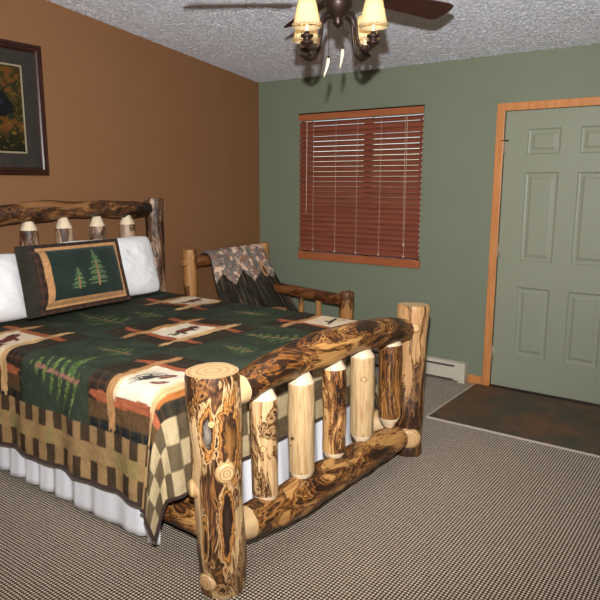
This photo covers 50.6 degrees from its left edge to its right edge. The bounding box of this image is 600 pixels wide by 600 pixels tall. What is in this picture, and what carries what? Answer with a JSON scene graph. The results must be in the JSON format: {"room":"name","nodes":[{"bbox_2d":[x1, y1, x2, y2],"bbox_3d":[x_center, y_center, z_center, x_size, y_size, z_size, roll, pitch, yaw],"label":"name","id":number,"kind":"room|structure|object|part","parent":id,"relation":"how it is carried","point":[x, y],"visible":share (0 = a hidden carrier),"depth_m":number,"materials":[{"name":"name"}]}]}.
{"room":"hotel room","nodes":[
{"label":"hotel room","id":0,"kind":"room"},
{"bbox_2d":[0,0,259,299],"bbox_3d":[-2.285,-0.699,3.461,0.140,3.186,6.580,8,13,35],"label":"wall","id":1,"kind":"structure","parent":0,"point":[130,117],"depth_m":4.75,"materials":[{"name":"brown paint"}]},
{"bbox_2d":[0,39,49,175],"bbox_3d":[-1.960,-1.138,3.682,0.030,0.805,1.060,8,13,35],"label":"framed picture","id":2,"kind":"object","parent":1,"relation":"attached to","point":[23,131],"visible":1,"depth_m":3.98,"materials":[{"name":"brown wood"}]},
{"bbox_2d":[0,64,25,151],"bbox_3d":[-1.964,-1.138,3.685,0.001,0.515,0.760,8,13,35],"label":"print","id":3,"kind":"object","parent":2,"relation":"attached to","point":[12,136],"depth_m":3.93},
{"bbox_2d":[0,366,599,599],"bbox_3d":[-0.087,1.217,2.191,5.600,0.127,6.600,8,13,35],"label":"floor","id":4,"kind":"structure","parent":0,"point":[478,514],"depth_m":2.83,"materials":[{"name":"carpet"}]},
{"bbox_2d":[0,198,429,598],"bbox_3d":[-0.701,0.178,3.587,2.374,1.432,1.833,8,13,35],"label":"bed","id":5,"kind":"object","parent":4,"relation":"on","point":[213,510],"visible":0.73,"depth_m":2.75,"materials":[{"name":"brown wood"}]},
{"bbox_3d":[-1.584,-0.574,4.122,0.133,0.152,1.540,8,13,35],"label":"head rail","id":6,"kind":"part","parent":5,"relation":"part of","materials":[{"name":"brown wood"}]},
{"bbox_3d":[-1.103,-0.063,4.895,0.148,1.422,0.150,-5,12,-27],"label":"head post","id":7,"kind":"part","parent":5,"relation":"part of","materials":[{"name":"brown wood"}]},
{"bbox_2d":[0,405,354,544],"bbox_3d":[-0.771,0.661,3.731,1.820,0.380,1.595,8,13,35],"label":"bed skirt","id":8,"kind":"object","parent":5,"relation":"hanging from","point":[107,505],"visible":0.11,"depth_m":3.06,"materials":[{"name":"white fabric"}]},
{"bbox_3d":[-1.104,0.814,3.175,2.030,0.157,0.156,8,14,36],"label":"rail","id":9,"kind":"part","parent":5,"relation":"part of","materials":[{"name":"brown wood"}]},
{"bbox_2d":[0,291,377,542],"bbox_3d":[-0.790,0.430,3.672,1.949,0.607,1.812,8,13,35],"label":"quilt","id":10,"kind":"object","parent":5,"relation":"on","point":[96,394],"visible":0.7,"depth_m":2.96,"materials":[{"name":"green fabric"}]},
{"bbox_2d":[0,254,26,322],"bbox_3d":[-1.807,-0.040,3.437,0.257,0.372,0.708,9,13,38],"label":"pillow","id":11,"kind":"object","parent":10,"relation":"on","point":[12,304],"visible":0.71,"depth_m":3.56,"materials":[{"name":"white fabric"}]},
{"bbox_2d":[14,238,130,318],"bbox_3d":[-1.349,-0.150,3.835,0.213,0.390,0.805,7,12,31],"label":"pillow sham","id":12,"kind":"object","parent":10,"relation":"on","point":[59,277],"visible":1,"depth_m":3.74,"materials":[{"name":"green fabric"}]},
{"bbox_2d":[62,236,159,295],"bbox_3d":[-1.267,-0.212,4.284,0.207,0.402,0.765,7,12,33],"label":"pillow","id":13,"kind":"object","parent":10,"relation":"on","point":[137,257],"visible":0.37,"depth_m":4.40,"materials":[{"name":"white fabric"}]},
{"bbox_3d":[-0.309,0.681,2.379,0.202,0.872,0.205,-4,12,-15],"label":"foot post","id":14,"kind":"part","parent":5,"relation":"part of","materials":[{"name":"brown wood"}]},
{"bbox_3d":[0.149,0.830,3.013,0.182,0.189,1.372,8,10,36],"label":"rail","id":15,"kind":"part","parent":5,"relation":"part of","materials":[{"name":"brown wood"}]},
{"bbox_3d":[0.159,0.220,2.933,0.160,0.203,1.430,8,13,36],"label":"rail","id":16,"kind":"part","parent":5,"relation":"part of","materials":[{"name":"brown wood"}]},
{"bbox_3d":[-0.312,0.618,4.250,2.030,0.157,0.156,8,12,35],"label":"rail","id":17,"kind":"part","parent":5,"relation":"part of","materials":[{"name":"beige wood"}]},
{"bbox_3d":[0.632,0.454,3.644,0.181,0.866,0.182,1,8,0],"label":"foot post","id":18,"kind":"part","parent":5,"relation":"part of","materials":[{"name":"brown wood"}]},
{"bbox_2d":[181,242,353,319],"bbox_3d":[-0.224,0.089,5.214,1.162,1.012,1.022,9,14,39],"label":"armchair","id":19,"kind":"object","parent":4,"relation":"on","point":[191,261],"visible":0.19,"depth_m":5.14,"materials":[{"name":"brown wood"}]},
{"bbox_3d":[-0.890,0.088,5.210,0.117,1.012,0.117,-4,11,-21],"label":"post","id":20,"kind":"part","parent":19,"relation":"part of","materials":[{"name":"brown wood"}]},
{"bbox_3d":[-0.615,-0.369,5.467,0.096,0.095,1.022,13,16,38],"label":"rail","id":21,"kind":"part","parent":19,"relation":"part of","materials":[{"name":"brown wood"}]},
{"bbox_2d":[200,244,297,311],"bbox_3d":[-0.320,-0.131,5.396,0.795,0.634,0.829,8,13,35],"label":"throw blanket","id":22,"kind":"object","parent":19,"relation":"on","point":[244,274],"visible":0.57,"depth_m":5.41,"materials":[{"name":"black fabric"}]},
{"bbox_3d":[-0.341,-0.029,5.873,0.118,1.005,0.117,8,13,35],"label":"post","id":23,"kind":"part","parent":19,"relation":"part of","materials":[{"name":"brown wood"}]},
{"bbox_3d":[-0.002,-0.070,5.453,1.028,0.099,0.098,12,24,44],"label":"arm rail","id":24,"kind":"part","parent":19,"relation":"part of","materials":[{"name":"brown wood"}]},
{"bbox_3d":[0.375,0.270,5.149,0.124,0.682,0.126,2,11,11],"label":"post","id":25,"kind":"part","parent":19,"relation":"part of","materials":[{"name":"brown wood"}]},
{"bbox_2d":[426,383,599,457],"bbox_3d":[1.748,0.800,4.145,1.584,0.012,0.911,8,13,35],"label":"trim","id":26,"kind":"structure","parent":4,"relation":"on","point":[427,416],"depth_m":3.95,"materials":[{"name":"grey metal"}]},
{"bbox_2d":[46,0,599,82],"bbox_3d":[-0.080,-1.659,1.661,5.580,0.876,6.580,8,13,35],"label":"ceiling","id":27,"kind":"structure","parent":0,"point":[249,39],"depth_m":4.22,"materials":[{"name":"white paint"}]},
{"bbox_2d":[284,0,453,75],"bbox_3d":[0.201,-1.321,2.670,1.231,0.724,1.279,8,13,35],"label":"ceiling fan","id":28,"kind":"object","parent":27,"relation":"hanging from","point":[306,22],"visible":1,"depth_m":2.68,"materials":[{"name":"brown metal"}]},
{"bbox_3d":[0.037,-1.398,3.108,0.140,0.006,0.464,-20,15,-13],"label":"blade","id":29,"kind":"part","parent":28,"relation":"part of","materials":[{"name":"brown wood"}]},
{"bbox_3d":[0.027,-1.220,2.857,0.122,0.109,0.122,8,13,35],"label":"lamp shade","id":30,"kind":"part","parent":28,"relation":"part of","materials":[{"name":"white paper"}]},
{"bbox_3d":[0.029,-1.171,2.591,0.122,0.109,0.122,8,13,35],"label":"lamp shade","id":31,"kind":"part","parent":28,"relation":"part of","materials":[{"name":"white paper"}]},
{"bbox_3d":[0.029,-1.125,2.600,0.126,0.010,0.124,8,13,35],"label":"shade trim","id":32,"kind":"part","parent":28,"relation":"part of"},
{"bbox_3d":[0.087,-1.155,2.808,0.177,0.179,0.015,10,15,44],"label":"lamp arm","id":33,"kind":"part","parent":28,"relation":"part of","materials":[{"name":"brown metal"}]},
{"bbox_3d":[0.088,-1.127,2.660,0.015,0.179,0.176,10,15,44],"label":"lamp arm","id":34,"kind":"part","parent":28,"relation":"part of","materials":[{"name":"brown metal"}]},
{"bbox_3d":[0.116,-1.007,2.754,0.026,0.079,0.014,3,11,13],"label":"tusk pull","id":35,"kind":"part","parent":28,"relation":"part of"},
{"bbox_3d":[0.182,-1.044,2.748,0.018,0.079,0.015,-6,12,-31],"label":"tusk pull","id":36,"kind":"part","parent":28,"relation":"part of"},
{"bbox_3d":[0.237,-1.154,2.808,0.015,0.179,0.175,10,15,44],"label":"lamp arm","id":37,"kind":"part","parent":28,"relation":"part of","materials":[{"name":"brown metal"}]},
{"bbox_3d":[0.240,-1.127,2.661,0.179,0.179,0.015,10,14,43],"label":"lamp arm","id":38,"kind":"part","parent":28,"relation":"part of","materials":[{"name":"brown metal"}]},
{"bbox_3d":[0.295,-1.219,2.856,0.122,0.109,0.122,8,13,35],"label":"lamp shade","id":39,"kind":"part","parent":28,"relation":"part of","materials":[{"name":"white paper"}]},
{"bbox_3d":[0.301,-1.171,2.592,0.122,0.109,0.122,8,13,35],"label":"lamp shade","id":40,"kind":"part","parent":28,"relation":"part of","materials":[{"name":"white paper"}]},
{"bbox_3d":[0.301,-1.125,2.601,0.126,0.010,0.124,8,13,35],"label":"shade trim","id":41,"kind":"part","parent":28,"relation":"part of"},
{"bbox_3d":[0.517,-1.367,2.945,0.464,0.006,0.140,-7,-4,-34],"label":"blade","id":42,"kind":"part","parent":28,"relation":"part of","materials":[{"name":"brown wood"}]},
{"bbox_2d":[259,43,599,383],"bbox_3d":[1.750,-0.511,4.565,5.440,2.436,0.140,8,13,35],"label":"wall","id":43,"kind":"structure","parent":0,"point":[461,98],"depth_m":4.95,"materials":[{"name":"green paint"}]},
{"bbox_2d":[298,113,423,268],"bbox_3d":[0.506,-0.944,5.368,1.198,1.259,0.136,8,13,35],"label":"window","id":44,"kind":"structure","parent":43,"relation":"in","point":[305,254],"depth_m":5.38,"materials":[{"name":"wood"}]},
{"bbox_3d":[0.325,-0.993,5.540,0.549,1.125,0.005,8,13,35],"label":"pane","id":45,"kind":"part","parent":44,"relation":"part of","materials":[{"name":"clear glass"}]},
{"bbox_3d":[0.495,-0.356,5.463,1.198,0.068,0.104,8,13,35],"label":"sill","id":46,"kind":"part","parent":44,"relation":"part of","materials":[{"name":"brown wood"}]},
{"bbox_2d":[298,104,424,258],"bbox_3d":[0.474,-0.978,5.312,1.180,1.184,0.089,8,13,35],"label":"window blind","id":47,"kind":"object","parent":44,"relation":"attached to","point":[389,226],"visible":1,"depth_m":5.27,"materials":[{"name":"brown wood"}]},
{"bbox_3d":[0.129,-0.997,5.560,0.014,1.127,0.065,8,13,35],"label":"ladder cord","id":48,"kind":"part","parent":47,"relation":"part of","materials":[{"name":"beige fabric"}]},
{"bbox_3d":[0.315,-0.972,5.427,0.014,1.127,0.065,8,13,35],"label":"ladder cord","id":49,"kind":"part","parent":47,"relation":"part of","materials":[{"name":"beige fabric"}]},
{"bbox_3d":[0.485,-0.949,5.306,0.014,1.127,0.065,8,13,35],"label":"ladder cord","id":50,"kind":"part","parent":47,"relation":"part of","materials":[{"name":"beige fabric"}]},
{"bbox_3d":[0.473,-0.406,5.417,1.176,0.020,0.050,8,13,35],"label":"rail","id":51,"kind":"part","parent":47,"relation":"part of","materials":[{"name":"brown wood"}]},
{"bbox_3d":[0.663,-0.925,5.179,0.014,1.127,0.065,8,13,35],"label":"ladder cord","id":52,"kind":"part","parent":47,"relation":"part of","materials":[{"name":"beige fabric"}]},
{"bbox_3d":[0.827,-0.936,5.014,0.027,1.025,0.017,8,13,35],"label":"lift cord","id":53,"kind":"part","parent":47,"relation":"part of","materials":[{"name":"beige fabric"}]},
{"bbox_3d":[0.849,-0.900,5.047,0.014,1.127,0.065,8,13,35],"label":"ladder cord","id":54,"kind":"part","parent":47,"relation":"part of","materials":[{"name":"beige fabric"}]},
{"bbox_3d":[0.781,-0.932,5.215,0.439,1.125,0.005,8,13,35],"label":"pane","id":55,"kind":"part","parent":44,"relation":"part of","materials":[{"name":"clear glass"}]},
{"bbox_2d":[371,348,467,383],"bbox_3d":[0.771,0.501,5.338,1.302,0.160,0.067,8,13,35],"label":"baseboard heater","id":56,"kind":"object","parent":43,"relation":"attached to","point":[443,368],"visible":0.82,"depth_m":5.04,"materials":[{"name":"metal"}]},
{"bbox_2d":[468,374,481,383],"bbox_3d":[1.365,0.620,4.957,0.112,0.066,0.014,8,13,35],"label":"baseboard","id":57,"kind":"structure","parent":43,"relation":"attached to","point":[471,378],"depth_m":4.95,"materials":[{"name":"brown wood"}]},
{"bbox_2d":[482,96,599,406],"bbox_3d":[1.841,-0.317,4.443,1.041,2.100,0.113,8,13,35],"label":"door","id":58,"kind":"structure","parent":43,"relation":"in","point":[546,339],"depth_m":4.52,"materials":[{"name":"paint"}]}
]}

